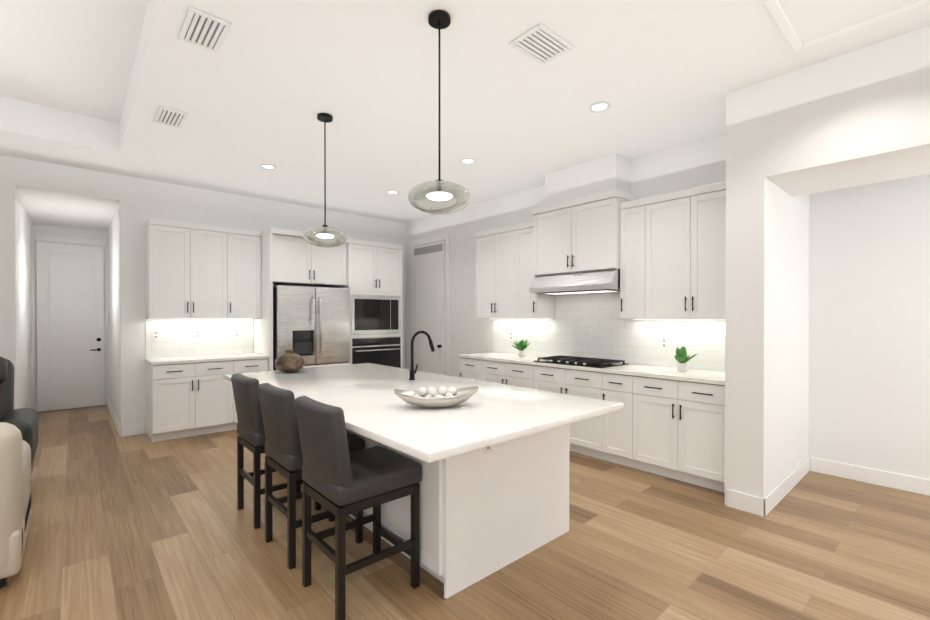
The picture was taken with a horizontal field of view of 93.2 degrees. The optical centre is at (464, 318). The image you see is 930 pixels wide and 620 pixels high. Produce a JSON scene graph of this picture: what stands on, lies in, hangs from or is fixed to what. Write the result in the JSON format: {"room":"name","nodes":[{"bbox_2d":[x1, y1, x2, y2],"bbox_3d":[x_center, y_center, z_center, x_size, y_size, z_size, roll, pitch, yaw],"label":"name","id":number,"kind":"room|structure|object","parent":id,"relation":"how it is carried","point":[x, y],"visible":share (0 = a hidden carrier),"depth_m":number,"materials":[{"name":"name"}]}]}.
{"room":"kitchen","nodes":[
{"label":"kitchen","id":0,"kind":"room"},
{"bbox_2d":[16,188,119,422],"bbox_3d":[-5.326,-0.067,5.951,1.110,2.920,2.550,0,0,-42],"label":"wall","id":1,"kind":"structure","parent":0,"point":[50,214],"depth_m":5.80,"materials":[{"name":"white paint"}]},
{"bbox_2d":[32,234,107,410],"bbox_3d":[-6.087,0.067,6.805,0.984,2.642,0.018,0,0,-42],"label":"door frame","id":2,"kind":"structure","parent":1,"relation":"attached to","point":[44,238],"depth_m":6.72,"materials":[{"name":"white wood"}]},
{"bbox_2d":[36,241,104,411],"bbox_3d":[-6.057,0.114,6.772,0.780,2.532,0.104,0,0,-42],"label":"hallway door","id":3,"kind":"structure","parent":1,"relation":"in","point":[70,325],"depth_m":6.77,"materials":[{"name":"white wood"}]},
{"bbox_2d":[107,397,122,436],"bbox_3d":[-4.920,1.326,6.147,0.018,0.130,2.562,0,0,-42],"label":"baseboard","id":4,"kind":"structure","parent":1,"relation":"attached to","point":[119,428],"depth_m":5.68,"materials":[{"name":"white wood"}]},
{"bbox_2d":[0,155,405,433],"bbox_3d":[-4.972,-0.349,4.477,10.620,3.500,0.120,0,0,-42],"label":"wall","id":5,"kind":"structure","parent":0,"point":[141,201],"depth_m":5.29,"materials":[{"name":"white paint"}]},
{"bbox_2d":[146,319,253,357],"bbox_3d":[-3.431,0.234,5.765,1.230,0.477,0.008,0,0,-42],"label":"tile backsplash","id":6,"kind":"structure","parent":5,"relation":"attached to","point":[176,336],"depth_m":5.72,"materials":[{"name":"white tile"}]},
{"bbox_2d":[152,330,158,339],"bbox_3d":[-3.810,0.196,5.416,0.075,0.120,0.006,0,0,-42],"label":"outlet","id":7,"kind":"object","parent":6,"relation":"attached to","point":[155,333],"depth_m":5.41,"materials":[{"name":"white plastic"}]},
{"bbox_2d":[194,329,200,338],"bbox_3d":[-3.474,0.194,5.715,0.075,0.120,0.006,0,0,-42],"label":"outlet","id":8,"kind":"object","parent":6,"relation":"attached to","point":[197,332],"depth_m":5.71,"materials":[{"name":"white plastic"}]},
{"bbox_2d":[234,329,239,336],"bbox_3d":[-3.123,0.192,6.028,0.075,0.120,0.006,0,0,-42],"label":"outlet","id":9,"kind":"object","parent":6,"relation":"attached to","point":[236,331],"depth_m":6.02,"materials":[{"name":"white plastic"}]},
{"bbox_2d":[145,218,260,318],"bbox_3d":[-3.307,-0.587,5.620,1.230,1.176,0.380,0,0,-42],"label":"upper cabinet","id":10,"kind":"object","parent":5,"relation":"attached to","point":[196,271],"visible":1,"depth_m":5.45,"materials":[{"name":"white wood"}]},
{"bbox_2d":[0,405,929,619],"bbox_3d":[-1.917,1.468,1.571,11.300,0.100,13.700,0,0,-42],"label":"floor","id":11,"kind":"structure","parent":0,"point":[139,527],"depth_m":2.65,"materials":[{"name":"brown wood"}]},
{"bbox_2d":[0,422,31,587],"bbox_3d":[-3.466,0.980,1.901,2.230,0.872,0.920,0,0,-42],"label":"sofa","id":12,"kind":"object","parent":11,"relation":"on","point":[15,490],"visible":1,"depth_m":2.31,"materials":[{"name":"beige fabric"}]},
{"bbox_2d":[0,356,37,474],"bbox_3d":[-3.887,0.858,3.357,0.880,1.100,0.894,0,0,-42],"label":"recliner chair","id":13,"kind":"object","parent":11,"relation":"on","point":[24,421],"visible":0.56,"depth_m":3.63,"materials":[{"name":"grey leather"}]},
{"bbox_2d":[144,353,267,441],"bbox_3d":[-3.219,0.935,5.521,1.247,0.920,0.641,0,0,-42],"label":"base cabinet","id":14,"kind":"object","parent":11,"relation":"on","point":[188,396],"visible":0.71,"depth_m":5.18,"materials":[{"name":"white wood"}]},
{"bbox_2d":[231,373,320,528],"bbox_3d":[-1.391,0.904,3.242,0.536,1.009,0.454,0,0,-42],"label":"bar stool","id":15,"kind":"object","parent":11,"relation":"on","point":[251,433],"visible":0.69,"depth_m":2.99,"materials":[{"name":"black leather"}]},
{"bbox_2d":[254,228,350,370],"bbox_3d":[-2.310,0.106,6.287,1.129,2.570,0.717,0,0,-42],"label":"tall cabinet","id":16,"kind":"object","parent":11,"relation":"on","point":[291,258],"visible":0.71,"depth_m":5.93,"materials":[{"name":"white wood"}]},
{"bbox_2d":[258,383,364,569],"bbox_3d":[-0.972,0.906,2.772,0.536,1.009,0.454,0,0,-42],"label":"bar stool","id":17,"kind":"object","parent":11,"relation":"on","point":[283,455],"visible":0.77,"depth_m":2.54,"materials":[{"name":"black leather"}]},
{"bbox_2d":[273,285,349,369],"bbox_3d":[-2.256,0.476,6.249,1.017,1.830,0.796,0,0,-42],"label":"refrigerator","id":18,"kind":"object","parent":11,"relation":"on","point":[311,326],"visible":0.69,"depth_m":5.95,"materials":[{"name":"grey metal"}]},
{"bbox_2d":[295,396,421,619],"bbox_3d":[-0.566,0.909,2.316,0.536,1.009,0.454,0,0,-42],"label":"bar stool","id":19,"kind":"object","parent":11,"relation":"on","point":[340,482],"visible":1,"depth_m":2.17,"materials":[{"name":"black leather"}]},
{"bbox_2d":[351,239,402,367],"bbox_3d":[-1.541,0.102,6.979,0.932,2.570,0.708,0,0,-42],"label":"tall cabinet","id":20,"kind":"object","parent":11,"relation":"on","point":[376,302],"visible":0.67,"depth_m":6.75,"materials":[{"name":"white painted wood"}]},
{"bbox_2d":[346,423,571,598],"bbox_3d":[-0.579,0.975,3.553,1.100,0.862,2.651,0,0,-42],"label":"kitchen island","id":21,"kind":"object","parent":11,"relation":"on","point":[492,458],"depth_m":2.46,"materials":[{"name":"white wood"}]},
{"bbox_2d":[223,363,622,462],"bbox_3d":[-0.616,0.527,3.340,1.485,0.038,3.100,0,0,-42],"label":"island countertop","id":22,"kind":"structure","parent":21,"relation":"on","point":[497,413],"depth_m":2.52,"materials":[{"name":"white stone"}]},
{"bbox_2d":[274,350,304,372],"bbox_3d":[-1.660,0.399,4.164,0.266,0.207,0.266,0,0,-42],"label":"decorative vase","id":23,"kind":"object","parent":22,"relation":"on","point":[289,361],"visible":1,"depth_m":4.08,"materials":[{"name":"brown ceramic"}]},
{"bbox_2d":[409,331,434,379],"bbox_3d":[-0.349,0.301,3.712,0.263,0.406,0.094,0,0,-42],"label":"kitchen faucet","id":24,"kind":"object","parent":22,"relation":"on","point":[412,373],"visible":1,"depth_m":3.65,"materials":[{"name":"black metal"}]},
{"bbox_2d":[393,386,478,407],"bbox_3d":[-0.163,0.454,2.568,0.458,0.115,0.304,0,0,-42],"label":"decorative bowl","id":25,"kind":"object","parent":22,"relation":"on","point":[440,397],"visible":1,"depth_m":2.51,"materials":[{"name":"silver metal"}]},
{"bbox_2d":[459,356,474,379],"bbox_3d":[0.321,0.951,5.870,0.608,0.885,0.474,0,0,-42],"label":"base cabinet","id":26,"kind":"object","parent":11,"relation":"on","point":[467,367],"depth_m":5.73,"materials":[{"name":"white wood"}]},
{"bbox_2d":[475,360,526,387],"bbox_3d":[0.714,0.953,5.430,0.608,0.885,0.946,0,0,-42],"label":"base cabinet","id":27,"kind":"object","parent":11,"relation":"on","point":[485,370],"depth_m":5.28,"materials":[{"name":"white wood"}]},
{"bbox_2d":[527,364,594,456],"bbox_3d":[1.275,0.957,4.801,0.608,0.885,0.980,0,0,-42],"label":"base cabinet","id":28,"kind":"object","parent":11,"relation":"on","point":[559,380],"depth_m":4.54,"materials":[{"name":"white wood"}]},
{"bbox_2d":[595,372,622,464],"bbox_3d":[1.664,0.959,4.364,0.608,0.885,0.430,0,0,-42],"label":"base cabinet","id":29,"kind":"object","parent":11,"relation":"on","point":[608,386],"depth_m":4.23,"materials":[{"name":"white wood"}]},
{"bbox_2d":[623,376,724,492],"bbox_3d":[2.018,0.962,3.966,0.608,0.885,0.875,0,0,-42],"label":"base cabinet","id":30,"kind":"object","parent":11,"relation":"on","point":[669,422],"depth_m":3.76,"materials":[{"name":"white wood"}]},
{"bbox_2d":[463,352,724,383],"bbox_3d":[1.227,0.497,4.841,0.622,0.035,3.242,0,0,-42],"label":"countertop","id":31,"kind":"structure","parent":30,"relation":"on","point":[693,376],"depth_m":4.20,"materials":[{"name":"white stone"}]},
{"bbox_2d":[512,339,529,356],"bbox_3d":[0.698,0.364,5.572,0.249,0.220,0.213,0,0,-42],"label":"potted plant","id":32,"kind":"object","parent":31,"relation":"on","point":[522,345],"visible":1,"depth_m":5.54,"materials":[{"name":"green plant"}]},
{"bbox_2d":[534,355,627,367],"bbox_3d":[1.246,0.456,4.779,0.520,0.044,0.860,0,0,-42],"label":"gas cooktop","id":33,"kind":"object","parent":31,"relation":"in","point":[584,361],"visible":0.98,"depth_m":4.63,"materials":[{"name":"black metal"}]},
{"bbox_2d":[674,346,695,370],"bbox_3d":[2.013,0.365,4.054,0.244,0.234,0.187,0,0,-42],"label":"potted plant","id":34,"kind":"object","parent":31,"relation":"on","point":[681,357],"visible":1,"depth_m":4.04,"materials":[{"name":"green plant"}]},
{"bbox_2d":[812,457,929,495],"bbox_3d":[4.953,1.350,2.085,0.012,0.130,5.327,0,0,-42],"label":"baseboard","id":35,"kind":"structure","parent":11,"relation":"on","point":[908,483],"depth_m":3.74,"materials":[{"name":"white wood"}]},
{"bbox_2d":[0,0,929,222],"bbox_3d":[-1.058,-1.876,0.588,11.300,0.400,11.120,0,0,-42],"label":"ceiling","id":36,"kind":"structure","parent":0,"point":[91,84],"depth_m":3.30,"materials":[{"name":"white paint"}]},
{"bbox_2d":[153,106,188,128],"bbox_3d":[-2.467,-1.686,3.688,0.200,0.012,0.360,0,0,-42],"label":"ceiling vent","id":37,"kind":"object","parent":36,"relation":"in","point":[170,117],"visible":0.98,"depth_m":3.67,"materials":[{"name":"white metal"}]},
{"bbox_2d":[178,7,231,52],"bbox_3d":[-1.525,-1.680,2.571,0.210,0.012,0.360,0,0,-42],"label":"ceiling vent","id":38,"kind":"object","parent":36,"relation":"in","point":[203,30],"visible":0.98,"depth_m":2.56,"materials":[{"name":"white metal"}]},
{"bbox_2d":[260,164,276,169],"bbox_3d":[-2.188,-1.694,4.894,0.168,0.010,0.168,0,0,-42],"label":"recessed light","id":39,"kind":"object","parent":36,"relation":"in","point":[269,166],"visible":0.98,"depth_m":4.89,"materials":[{"name":"white"}]},
{"bbox_2d":[303,113,346,247],"bbox_3d":[-1.170,-1.148,3.674,0.350,1.091,0.350,0,0,-42],"label":"pendant light","id":40,"kind":"object","parent":36,"relation":"hanging from","point":[325,235],"visible":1,"depth_m":3.60,"materials":[{"name":"grey glass"}]},
{"bbox_2d":[386,190,398,193],"bbox_3d":[-0.971,-1.700,5.902,0.168,0.010,0.168,0,0,-42],"label":"recessed light","id":41,"kind":"object","parent":36,"relation":"in","point":[392,192],"visible":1,"depth_m":5.89,"materials":[{"name":"white"}]},
{"bbox_2d":[408,10,470,213],"bbox_3d":[-0.143,-1.141,2.460,0.350,1.091,0.350,0,0,-42],"label":"pendant light","id":42,"kind":"object","parent":36,"relation":"hanging from","point":[439,196],"visible":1,"depth_m":2.38,"materials":[{"name":"glass"}]},
{"bbox_2d":[460,158,475,163],"bbox_3d":[0.032,-1.693,4.720,0.168,0.010,0.168,0,0,-42],"label":"recessed light","id":43,"kind":"object","parent":36,"relation":"in","point":[467,161],"visible":0.96,"depth_m":4.71,"materials":[{"name":"white"}]},
{"bbox_2d":[509,24,573,64],"bbox_3d":[0.473,-1.681,2.704,0.330,0.012,0.250,0,0,-42],"label":"ceiling vent","id":44,"kind":"object","parent":36,"relation":"in","point":[541,44],"visible":0.98,"depth_m":2.69,"materials":[{"name":"white metal"}]},
{"bbox_2d":[589,101,610,112],"bbox_3d":[1.071,-1.686,3.501,0.168,0.010,0.168,0,0,-42],"label":"recessed light","id":45,"kind":"object","parent":36,"relation":"in","point":[598,107],"visible":0.98,"depth_m":3.49,"materials":[{"name":"white"}]},
{"bbox_2d":[763,0,929,50],"bbox_3d":[2.155,-1.676,2.154,0.660,0.014,1.020,0,0,-42],"label":"attic hatch","id":46,"kind":"object","parent":36,"relation":"attached to","point":[801,24],"visible":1,"depth_m":2.42,"materials":[{"name":"white paint"}]},
{"bbox_2d":[406,133,725,376],"bbox_3d":[0.750,-0.157,5.948,0.120,3.100,5.540,0,0,-42],"label":"wall","id":47,"kind":"structure","parent":0,"point":[695,164],"depth_m":6.38,"materials":[{"name":"white paint"}]},
{"bbox_2d":[413,241,444,374],"bbox_3d":[-0.628,0.061,7.332,0.090,2.632,0.840,0,0,-42],"label":"pantry door","id":48,"kind":"structure","parent":47,"relation":"in","point":[429,288],"depth_m":7.30,"materials":[{"name":"white wood"}]},
{"bbox_2d":[411,233,448,375],"bbox_3d":[-0.601,0.013,7.357,0.018,2.742,1.044,0,0,-42],"label":"door frame","id":49,"kind":"structure","parent":47,"relation":"attached to","point":[445,237],"depth_m":7.01,"materials":[{"name":"white wood"}]},
{"bbox_2d":[476,221,554,318],"bbox_3d":[0.628,-0.592,5.726,0.348,1.170,1.066,0,0,-42],"label":"upper cabinet","id":50,"kind":"object","parent":47,"relation":"attached to","point":[504,279],"depth_m":5.57,"materials":[{"name":"white wood"}]},
{"bbox_2d":[532,189,637,276],"bbox_3d":[1.309,-0.902,4.908,0.418,0.790,1.051,0,0,-42],"label":"upper cabinet","id":51,"kind":"object","parent":47,"relation":"attached to","point":[581,234],"depth_m":4.71,"materials":[{"name":"white wood"}]},
{"bbox_2d":[529,269,619,294],"bbox_3d":[1.274,-0.398,4.879,0.480,0.206,1.040,0,0,-42],"label":"range hood","id":52,"kind":"object","parent":51,"relation":"attached to","point":[601,281],"visible":0.84,"depth_m":4.69,"materials":[{"name":"silver metal"}]},
{"bbox_2d":[545,153,629,204],"bbox_3d":[1.356,-1.502,4.946,0.300,0.400,0.910,0,0,-42],"label":"chase","id":53,"kind":"object","parent":47,"relation":"attached to","point":[605,173],"visible":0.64,"depth_m":4.75,"materials":[{"name":"white paint"}]},
{"bbox_2d":[493,292,724,371],"bbox_3d":[1.469,0.087,5.044,0.008,0.779,3.228,0,0,-42],"label":"tile backsplash","id":54,"kind":"structure","parent":47,"relation":"attached to","point":[591,325],"depth_m":4.89,"materials":[{"name":"white tile"}]},
{"bbox_2d":[509,332,512,340],"bbox_3d":[0.629,0.232,5.976,0.006,0.120,0.075,0,0,-42],"label":"outlet","id":55,"kind":"object","parent":54,"relation":"attached to","point":[510,333],"depth_m":5.97,"materials":[{"name":"white plastic"}]},
{"bbox_2d":[539,333,545,341],"bbox_3d":[0.981,0.235,5.579,0.008,0.120,0.115,0,0,-42],"label":"outlet","id":56,"kind":"object","parent":54,"relation":"attached to","point":[542,338],"depth_m":5.57,"materials":[{"name":"white plastic"}]},
{"bbox_2d":[660,337,667,348],"bbox_3d":[2.006,0.241,4.431,0.006,0.120,0.075,0,0,-42],"label":"outlet","id":57,"kind":"object","parent":54,"relation":"attached to","point":[663,340],"depth_m":4.43,"materials":[{"name":"white plastic"}]},
{"bbox_2d":[619,181,725,319],"bbox_3d":[2.051,-0.582,4.130,0.348,1.170,1.090,0,0,-42],"label":"upper cabinet","id":58,"kind":"object","parent":47,"relation":"attached to","point":[664,254],"depth_m":4.03,"materials":[{"name":"white wood"}]},
{"bbox_2d":[725,25,929,504],"bbox_3d":[4.114,-0.132,1.498,0.780,3.100,5.580,0,0,-42],"label":"wall","id":59,"kind":"structure","parent":0,"point":[827,301],"depth_m":2.84,"materials":[{"name":"white paint"}]},
{"bbox_2d":[761,457,811,516],"bbox_3d":[2.650,1.341,3.589,1.395,0.130,0.017,0,0,-42],"label":"baseboard","id":60,"kind":"structure","parent":59,"relation":"attached to","point":[767,504],"depth_m":3.47,"materials":[{"name":"white wood"}]}
]}

